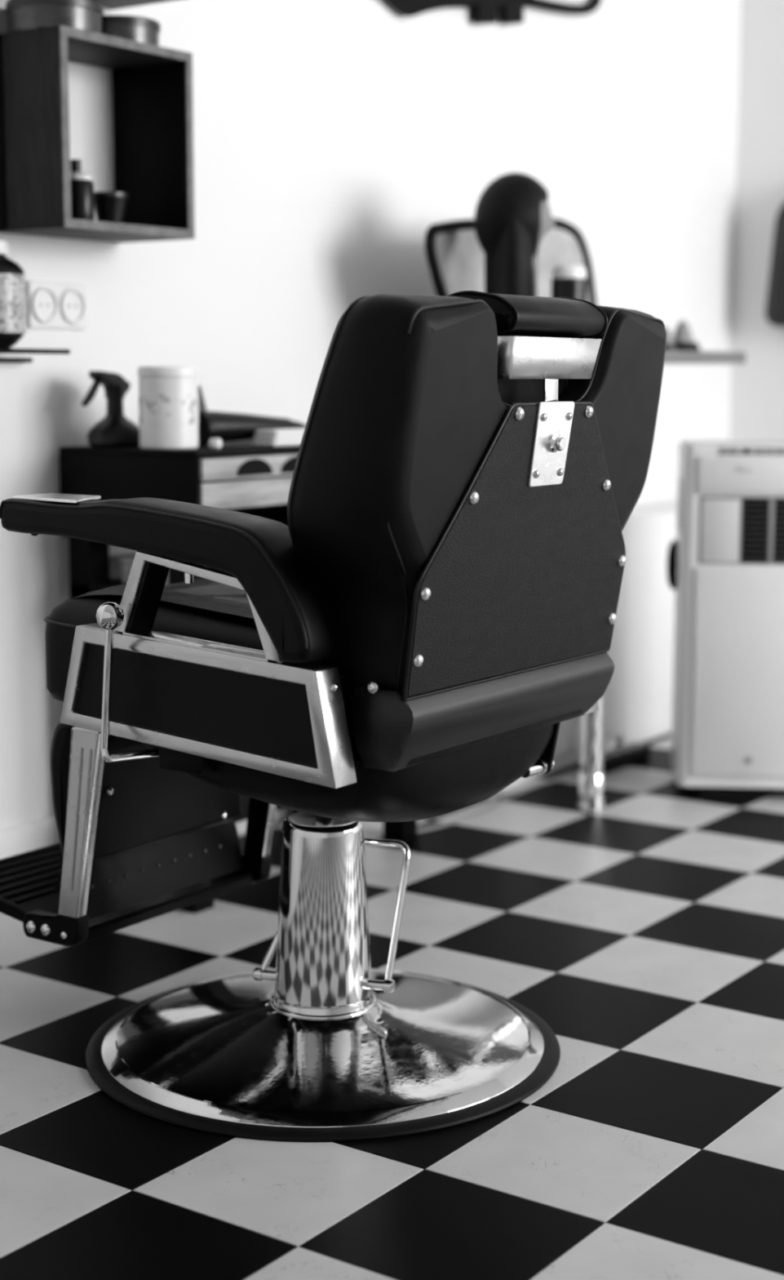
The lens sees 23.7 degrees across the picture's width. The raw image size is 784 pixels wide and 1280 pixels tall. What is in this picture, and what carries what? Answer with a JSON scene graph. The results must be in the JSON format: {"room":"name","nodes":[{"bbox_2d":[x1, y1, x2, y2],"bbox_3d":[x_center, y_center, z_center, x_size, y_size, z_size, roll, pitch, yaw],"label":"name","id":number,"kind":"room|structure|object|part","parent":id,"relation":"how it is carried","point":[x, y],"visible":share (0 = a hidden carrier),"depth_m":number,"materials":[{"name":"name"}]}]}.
{"room":"salon","nodes":[
{"label":"salon","id":0,"kind":"room"},
{"bbox_2d":[0,0,742,830],"bbox_3d":[-0.941,-0.779,3.214,0.150,2.870,7.120,6,10,35],"label":"wall","id":1,"kind":"structure","parent":0,"point":[330,136],"depth_m":4.21,"materials":[{"name":"white paint"}]},
{"bbox_2d":[0,348,70,362],"bbox_3d":[-0.761,-0.498,3.268,0.107,0.024,0.449,6,10,35],"label":"shelf","id":2,"kind":"object","parent":1,"relation":"attached to","point":[42,351],"visible":1,"depth_m":3.38,"materials":[{"name":"black metal"}]},
{"bbox_2d":[0,240,26,348],"bbox_3d":[-0.712,-0.611,3.329,0.118,0.198,0.118,6,10,35],"label":"lotion bottle","id":3,"kind":"object","parent":2,"relation":"on","point":[13,320],"visible":0.91,"depth_m":3.30,"materials":[{"name":"black plastic"}]},
{"bbox_3d":[-0.801,-0.495,3.296,0.009,0.009,0.449,6,10,35],"label":"rail","id":4,"kind":"part","parent":2,"relation":"part of","materials":[{"name":"black metal"}]},
{"bbox_3d":[-0.721,-0.502,3.239,0.009,0.009,0.449,6,10,35],"label":"rail","id":5,"kind":"part","parent":2,"relation":"part of","materials":[{"name":"black metal"}]},
{"bbox_2d":[26,280,87,329],"bbox_3d":[-0.630,-0.632,3.534,0.016,0.086,0.150,6,10,35],"label":"wall socket","id":6,"kind":"object","parent":1,"relation":"attached to","point":[51,305],"visible":1,"depth_m":3.53,"materials":[{"name":"white plastic"}]},
{"bbox_2d":[0,25,195,242],"bbox_3d":[-0.554,-0.920,3.448,0.192,0.342,0.348,6,10,35],"label":"cube shelf","id":7,"kind":"object","parent":1,"relation":"attached to","point":[153,108],"visible":1,"depth_m":3.40,"materials":[{"name":"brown wood"}]},
{"bbox_2d":[5,0,103,34],"bbox_3d":[-0.603,-1.107,3.341,0.173,0.058,0.173,6,10,35],"label":"tin","id":8,"kind":"object","parent":7,"relation":"on","point":[22,15],"visible":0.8,"depth_m":3.27,"materials":[{"name":"grey metal"}]},
{"bbox_3d":[-0.603,-1.127,3.338,0.173,0.017,0.173,6,10,35],"label":"tin lid","id":9,"kind":"part","parent":8,"relation":"part of","materials":[{"name":"grey metal"}]},
{"bbox_2d":[70,159,93,220],"bbox_3d":[-0.573,-0.820,3.426,0.052,0.116,0.052,6,10,35],"label":"bottle","id":10,"kind":"object","parent":7,"relation":"on","point":[82,184],"visible":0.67,"depth_m":3.40,"materials":[{"name":"black plastic"}]},
{"bbox_2d":[93,191,128,223],"bbox_3d":[-0.526,-0.800,3.481,0.069,0.062,0.069,6,10,35],"label":"cup","id":11,"kind":"object","parent":7,"relation":"on","point":[109,206],"visible":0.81,"depth_m":3.46,"materials":[{"name":"black plastic"}]},
{"bbox_2d":[102,14,160,45],"bbox_3d":[-0.508,-1.125,3.487,0.152,0.052,0.152,6,10,35],"label":"tin","id":12,"kind":"object","parent":7,"relation":"on","point":[138,28],"visible":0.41,"depth_m":3.42,"materials":[{"name":"grey metal"}]},
{"bbox_3d":[-0.508,-1.143,3.485,0.152,0.016,0.152,6,10,35],"label":"tin lid","id":13,"kind":"part","parent":12,"relation":"part of","materials":[{"name":"grey metal"}]},
{"bbox_2d":[96,0,175,9],"bbox_3d":[-0.576,-1.232,3.348,0.220,0.110,0.440,6,10,35],"label":"shelf","id":14,"kind":"object","parent":1,"relation":"attached to","point":[108,4],"visible":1,"depth_m":3.52,"materials":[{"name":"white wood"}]},
{"bbox_2d":[0,808,291,859],"bbox_3d":[-0.875,0.458,3.342,0.014,0.145,6.820,6,10,35],"label":"baseboard","id":15,"kind":"structure","parent":1,"relation":"attached to","point":[19,839],"depth_m":3.58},
{"bbox_2d":[385,0,602,24],"bbox_3d":[0.261,-1.620,4.652,0.039,0.253,1.034,6,10,35],"label":"wall ornament","id":16,"kind":"object","parent":1,"relation":"attached to","point":[484,11],"visible":1,"depth_m":4.62,"materials":[{"name":"black paint"}]},
{"bbox_2d":[0,732,783,1279],"bbox_3d":[1.309,0.809,1.836,5.360,0.120,6.820,6,10,35],"label":"floor","id":17,"kind":"structure","parent":0,"point":[646,931],"depth_m":2.63,"materials":[{"name":"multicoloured tile"}]},
{"bbox_2d":[58,438,417,913],"bbox_3d":[-0.277,0.022,3.809,0.358,0.878,0.735,6,10,35],"label":"cabinet","id":18,"kind":"object","parent":17,"relation":"on","point":[239,476],"depth_m":3.49,"materials":[{"name":"black laminate"}]},
{"bbox_3d":[-0.580,0.144,3.622,0.055,0.688,0.055,6,10,35],"label":"leg","id":19,"kind":"part","parent":18,"relation":"part of","materials":[{"name":"black laminate"}]},
{"bbox_2d":[69,577,126,596],"bbox_3d":[-0.281,-0.125,3.791,0.308,0.025,0.735,6,10,35],"label":"shelf","id":20,"kind":"object","parent":18,"relation":"attached to","point":[78,586],"depth_m":3.57,"materials":[{"name":"black laminate"}]},
{"bbox_2d":[81,370,139,447],"bbox_3d":[-0.536,-0.439,3.554,0.127,0.144,0.108,-3,9,-20],"label":"spray bottle","id":21,"kind":"object","parent":18,"relation":"on","point":[115,429],"visible":1,"depth_m":3.53,"materials":[{"name":"black plastic"}]},
{"bbox_3d":[-0.488,-0.269,3.473,0.348,0.148,0.015,6,10,35],"label":"panel","id":22,"kind":"part","parent":18,"relation":"part of","materials":[{"name":"black laminate"}]},
{"bbox_2d":[118,554,168,584],"bbox_3d":[-0.407,-0.140,3.619,0.163,0.052,0.184,6,10,35],"label":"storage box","id":23,"kind":"object","parent":18,"relation":"on","point":[126,561],"visible":0.16,"depth_m":3.58,"materials":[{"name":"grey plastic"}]},
{"bbox_3d":[-0.407,-0.159,3.616,0.163,0.012,0.184,6,10,35],"label":"box lid","id":24,"kind":"part","parent":23,"relation":"part of","materials":[{"name":"grey plastic"}]},
{"bbox_2d":[137,366,198,448],"bbox_3d":[-0.417,-0.434,3.488,0.113,0.151,0.113,6,10,35],"label":"canister","id":25,"kind":"object","parent":18,"relation":"on","point":[168,396],"visible":1,"depth_m":3.44,"materials":[{"name":"white ceramic"}]},
{"bbox_3d":[-0.417,-0.499,3.479,0.113,0.018,0.113,6,10,35],"label":"lid","id":26,"kind":"part","parent":25,"relation":"part of","materials":[{"name":"white plastic"}]},
{"bbox_3d":[-0.374,0.165,3.478,0.055,0.688,0.055,6,10,35],"label":"leg","id":27,"kind":"part","parent":18,"relation":"part of","materials":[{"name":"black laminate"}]},
{"bbox_3d":[-0.331,-0.368,3.499,0.024,0.018,0.024,6,10,35],"label":"bottle cap","id":28,"kind":"part","parent":18,"relation":"part of","materials":[{"name":"white plastic"}]},
{"bbox_3d":[-0.325,-0.285,3.569,0.206,0.050,0.349,6,10,35],"label":"drawer","id":29,"kind":"part","parent":18,"relation":"part of","materials":[{"name":"grey wood"}]},
{"bbox_3d":[-0.325,-0.333,3.562,0.208,0.040,0.349,6,10,35],"label":"drawer","id":30,"kind":"part","parent":18,"relation":"part of","materials":[{"name":"grey wood"}]},
{"bbox_2d":[197,385,306,446],"bbox_3d":[-0.267,-0.439,3.648,0.317,0.116,0.068,-7,11,-41],"label":"hair dryer","id":31,"kind":"object","parent":18,"relation":"on","point":[228,427],"visible":0.6,"depth_m":3.58,"materials":[{"name":"black plastic"}]},
{"bbox_3d":[-0.372,-0.447,3.564,0.052,0.077,0.034,-4,9,-28],"label":"handle","id":32,"kind":"part","parent":31,"relation":"part of","materials":[{"name":"black plastic"}]},
{"bbox_3d":[-0.255,-0.322,3.477,0.002,0.030,0.104,6,10,35],"label":"finger pull","id":33,"kind":"part","parent":18,"relation":"part of","materials":[{"name":"black laminate"}]},
{"bbox_3d":[-0.418,-0.323,3.861,0.012,0.148,0.705,6,10,35],"label":"panel","id":34,"kind":"part","parent":18,"relation":"part of","materials":[{"name":"black laminate"}]},
{"bbox_2d":[231,795,284,822],"bbox_3d":[-0.281,0.298,3.851,0.308,0.020,0.735,6,10,35],"label":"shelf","id":35,"kind":"object","parent":18,"relation":"attached to","point":[245,800],"depth_m":3.60,"materials":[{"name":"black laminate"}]},
{"bbox_2d":[252,427,305,446],"bbox_3d":[-0.189,-0.397,3.657,0.060,0.031,0.205,6,10,35],"label":"folded towel","id":36,"kind":"object","parent":18,"relation":"on","point":[281,437],"visible":0.55,"depth_m":3.58,"materials":[{"name":"white fabric"}]},
{"bbox_3d":[-0.180,-0.337,3.583,0.002,0.030,0.104,6,10,35],"label":"finger pull","id":37,"kind":"part","parent":18,"relation":"part of","materials":[{"name":"black laminate"}]},
{"bbox_3d":[-0.189,0.067,4.173,0.055,0.688,0.055,6,10,35],"label":"leg","id":38,"kind":"part","parent":18,"relation":"part of","materials":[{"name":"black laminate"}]},
{"bbox_3d":[0.018,0.088,4.028,0.055,0.688,0.055,6,10,35],"label":"leg","id":39,"kind":"part","parent":18,"relation":"part of","materials":[{"name":"black laminate"}]},
{"bbox_2d":[0,290,666,1142],"bbox_3d":[-0.201,0.056,2.776,1.020,1.103,0.734,6,10,35],"label":"barber chair","id":40,"kind":"object","parent":17,"relation":"on","point":[439,593],"visible":1,"depth_m":2.50,"materials":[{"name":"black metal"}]},
{"bbox_3d":[-0.452,-0.195,2.571,0.138,0.004,0.088,6,10,35],"label":"arm plate","id":41,"kind":"part","parent":40,"relation":"part of","materials":[{"name":"white metal"}]},
{"bbox_3d":[-0.453,0.278,2.737,0.092,0.308,0.021,6,10,35],"label":"footrest leg","id":42,"kind":"part","parent":40,"relation":"part of","materials":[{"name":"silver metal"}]},
{"bbox_3d":[-0.370,-0.032,2.454,0.037,0.037,0.037,6,10,35],"label":"ball knob","id":43,"kind":"part","parent":40,"relation":"part of","materials":[{"name":"silver metal"}]},
{"bbox_3d":[-0.478,0.392,3.038,0.324,0.062,0.400,6,10,35],"label":"foot plate","id":44,"kind":"part","parent":40,"relation":"part of","materials":[{"name":"black paint"}]},
{"bbox_3d":[-0.330,0.062,2.511,0.137,0.202,0.026,-7,10,-39],"label":"recline lever","id":45,"kind":"part","parent":40,"relation":"part of","materials":[{"name":"silver metal"}]},
{"bbox_3d":[-0.373,0.363,2.959,0.028,0.082,0.400,6,10,35],"label":"stud rail","id":46,"kind":"part","parent":40,"relation":"part of","materials":[{"name":"black paint"}]},
{"bbox_3d":[-0.253,0.077,2.447,0.430,0.132,0.030,6,10,35],"label":"panel","id":47,"kind":"part","parent":40,"relation":"part of","materials":[{"name":"black leather"}]},
{"bbox_3d":[-0.245,-0.047,2.424,0.286,0.130,0.042,6,10,35],"label":"arm frame","id":48,"kind":"part","parent":40,"relation":"part of","materials":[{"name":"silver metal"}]},
{"bbox_3d":[-0.129,0.012,2.735,0.537,0.191,0.566,6,10,35],"label":"seat","id":49,"kind":"part","parent":40,"relation":"part of","materials":[{"name":"black leather"}]},
{"bbox_3d":[-0.250,0.078,2.446,0.475,0.169,0.046,6,10,35],"label":"frame","id":50,"kind":"part","parent":40,"relation":"part of","materials":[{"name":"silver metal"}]},
{"bbox_3d":[-0.205,0.229,3.086,0.092,0.308,0.021,6,10,35],"label":"footrest leg","id":51,"kind":"part","parent":40,"relation":"part of","materials":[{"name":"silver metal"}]},
{"bbox_3d":[-0.086,0.403,2.807,0.219,0.204,0.086,2,8,16],"label":"pump lever","id":52,"kind":"part","parent":40,"relation":"part of","materials":[{"name":"silver metal"}]},
{"bbox_3d":[0.107,-0.201,2.537,0.281,0.509,0.699,6,10,35],"label":"backrest","id":53,"kind":"part","parent":40,"relation":"part of","materials":[{"name":"black leather"}]},
{"bbox_3d":[0.188,-0.133,2.489,0.061,0.362,0.534,6,10,35],"label":"panel","id":54,"kind":"part","parent":40,"relation":"part of","materials":[{"name":"black leather"}]},
{"bbox_3d":[0.208,-0.325,2.448,0.004,0.041,0.033,6,10,35],"label":"headrest stem","id":55,"kind":"part","parent":40,"relation":"part of","materials":[{"name":"silver metal"}]},
{"bbox_3d":[0.209,-0.258,2.457,0.020,0.110,0.091,6,10,35],"label":"mount plate","id":56,"kind":"part","parent":40,"relation":"part of","materials":[{"name":"silver metal"}]},
{"bbox_3d":[0.218,-0.259,2.453,0.018,0.026,0.026,6,10,35],"label":"clamp knob","id":57,"kind":"part","parent":40,"relation":"part of","materials":[{"name":"silver metal"}]},
{"bbox_3d":[0.109,0.007,2.950,0.475,0.169,0.046,6,10,35],"label":"frame","id":58,"kind":"part","parent":40,"relation":"part of","materials":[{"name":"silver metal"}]},
{"bbox_2d":[417,773,579,832],"bbox_3d":[0.249,0.380,4.386,0.057,0.010,0.828,6,10,35],"label":"baseboard","id":59,"kind":"structure","parent":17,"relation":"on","point":[428,828],"depth_m":4.35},
{"bbox_2d":[507,350,746,813],"bbox_3d":[0.736,-0.244,5.068,0.564,1.055,1.930,6,10,35],"label":"console table","id":60,"kind":"object","parent":17,"relation":"on","point":[636,705],"depth_m":5.03,"materials":[{"name":"grey laminate"}]},
{"bbox_2d":[424,217,598,305],"bbox_3d":[0.295,-0.843,4.394,0.050,0.316,0.759,6,10,35],"label":"mirror","id":61,"kind":"object","parent":60,"relation":"on","point":[455,258],"visible":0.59,"depth_m":4.22,"materials":[{"name":"black paint"}]},
{"bbox_2d":[474,172,555,296],"bbox_3d":[0.266,-0.840,4.143,0.164,0.382,0.162,6,10,35],"label":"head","id":62,"kind":"object","parent":60,"relation":"on","point":[513,216],"visible":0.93,"depth_m":4.07},
{"bbox_3d":[0.363,-0.182,4.574,0.008,0.969,0.298,6,10,35],"label":"cabinet door","id":63,"kind":"part","parent":60,"relation":"part of","materials":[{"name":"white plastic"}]},
{"bbox_2d":[551,263,587,300],"bbox_3d":[0.388,-0.732,4.103,0.078,0.182,0.078,6,10,35],"label":"jar","id":64,"kind":"object","parent":60,"relation":"on","point":[568,280],"visible":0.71,"depth_m":4.07,"materials":[{"name":"black glass"}]},
{"bbox_3d":[0.388,-0.806,4.093,0.074,0.033,0.074,6,10,35],"label":"jar lid","id":65,"kind":"part","parent":64,"relation":"part of","materials":[{"name":"white plastic"}]},
{"bbox_3d":[0.463,-0.120,4.254,0.051,1.013,0.051,6,10,35],"label":"leg","id":66,"kind":"part","parent":60,"relation":"part of","materials":[{"name":"silver metal"}]},
{"bbox_3d":[0.538,-0.216,4.819,0.008,0.969,0.298,6,10,35],"label":"cabinet door","id":67,"kind":"part","parent":60,"relation":"part of","materials":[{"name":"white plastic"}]},
{"bbox_2d":[665,325,678,350],"bbox_3d":[0.688,-0.758,4.701,0.063,0.065,0.063,6,10,35],"label":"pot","id":68,"kind":"object","parent":60,"relation":"on","point":[670,345],"visible":0.37,"depth_m":4.68,"materials":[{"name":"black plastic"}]},
{"bbox_3d":[0.688,-0.735,4.705,0.063,0.020,0.063,6,10,35],"label":"pot","id":69,"kind":"part","parent":68,"relation":"part of","materials":[{"name":"black plastic"}]},
{"bbox_2d":[672,320,701,351],"bbox_3d":[0.743,-0.777,4.777,0.092,0.082,0.092,6,10,35],"label":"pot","id":70,"kind":"object","parent":60,"relation":"on","point":[682,336],"visible":0.66,"depth_m":4.75,"materials":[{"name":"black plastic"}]},
{"bbox_3d":[0.743,-0.749,4.781,0.092,0.025,0.092,6,10,35],"label":"pot","id":71,"kind":"part","parent":70,"relation":"part of","materials":[{"name":"black plastic"}]},
{"bbox_2d":[603,742,651,773],"bbox_3d":[0.584,0.303,4.814,0.055,0.042,0.260,6,10,35],"label":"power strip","id":72,"kind":"object","parent":17,"relation":"on","point":[615,759],"visible":0.73,"depth_m":4.80,"materials":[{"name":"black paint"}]},
{"bbox_2d":[604,750,622,754],"bbox_3d":[0.564,0.287,4.784,0.035,0.002,0.035,6,10,35],"label":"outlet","id":73,"kind":"object","parent":72,"relation":"attached to","point":[610,752],"depth_m":4.78,"materials":[{"name":"grey plastic"}]},
{"bbox_2d":[614,746,632,751],"bbox_3d":[0.598,0.281,4.830,0.035,0.002,0.035,6,10,35],"label":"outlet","id":74,"kind":"object","parent":72,"relation":"attached to","point":[620,748],"depth_m":4.82,"materials":[{"name":"grey plastic"}]},
{"bbox_2d":[625,742,643,746],"bbox_3d":[0.631,0.274,4.877,0.035,0.002,0.035,6,10,35],"label":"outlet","id":75,"kind":"object","parent":72,"relation":"attached to","point":[632,744],"depth_m":4.88,"materials":[{"name":"grey plastic"}]},
{"bbox_2d":[666,440,783,797],"bbox_3d":[0.894,-0.054,4.500,0.454,0.838,0.310,1,8,5],"label":"air conditioner","id":76,"kind":"object","parent":17,"relation":"on","point":[726,569],"visible":1,"depth_m":4.36,"materials":[{"name":"white plastic"}]},
{"bbox_3d":[0.694,-0.184,4.591,0.036,0.124,0.036,6,10,35],"label":"handle","id":77,"kind":"part","parent":76,"relation":"part of","materials":[{"name":"black paint"}]},
{"bbox_2d":[682,786,783,791],"bbox_3d":[0.905,0.333,4.559,0.406,0.011,0.276,1,8,5],"label":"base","id":78,"kind":"object","parent":76,"relation":"on","point":[688,788],"depth_m":4.43,"materials":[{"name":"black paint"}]},
{"bbox_3d":[0.892,0.077,4.369,0.370,0.495,0.010,1,8,5],"label":"panel","id":79,"kind":"part","parent":76,"relation":"part of","materials":[{"name":"white plastic"}]},
{"bbox_3d":[0.893,-0.380,4.304,0.370,0.085,0.010,1,8,5],"label":"panel","id":80,"kind":"part","parent":76,"relation":"part of","materials":[{"name":"white plastic"}]},
{"bbox_2d":[742,497,783,563],"bbox_3d":[0.939,-0.252,4.319,0.256,0.150,0.002,1,8,5],"label":"grille","id":81,"kind":"object","parent":76,"relation":"attached to","point":[762,518],"depth_m":4.32,"materials":[{"name":"grey plastic"}]},
{"bbox_2d":[664,350,746,364],"bbox_3d":[0.426,-0.691,4.562,0.560,0.030,0.857,6,10,35],"label":"countertop","id":82,"kind":"structure","parent":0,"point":[672,357],"depth_m":4.56,"materials":[{"name":"grey laminate"}]},
{"bbox_2d":[729,0,783,440],"bbox_3d":[3.380,-0.944,4.421,5.510,2.870,0.150,6,10,35],"label":"wall","id":83,"kind":"structure","parent":0,"point":[757,385],"depth_m":5.87,"materials":[{"name":"white paint"}]},
{"bbox_2d":[765,202,783,327],"bbox_3d":[1.314,-1.190,5.700,0.364,0.502,0.120,6,10,35],"label":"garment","id":84,"kind":"object","parent":83,"relation":"hanging from","point":[775,309],"visible":1,"depth_m":5.74,"materials":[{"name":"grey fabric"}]}
]}

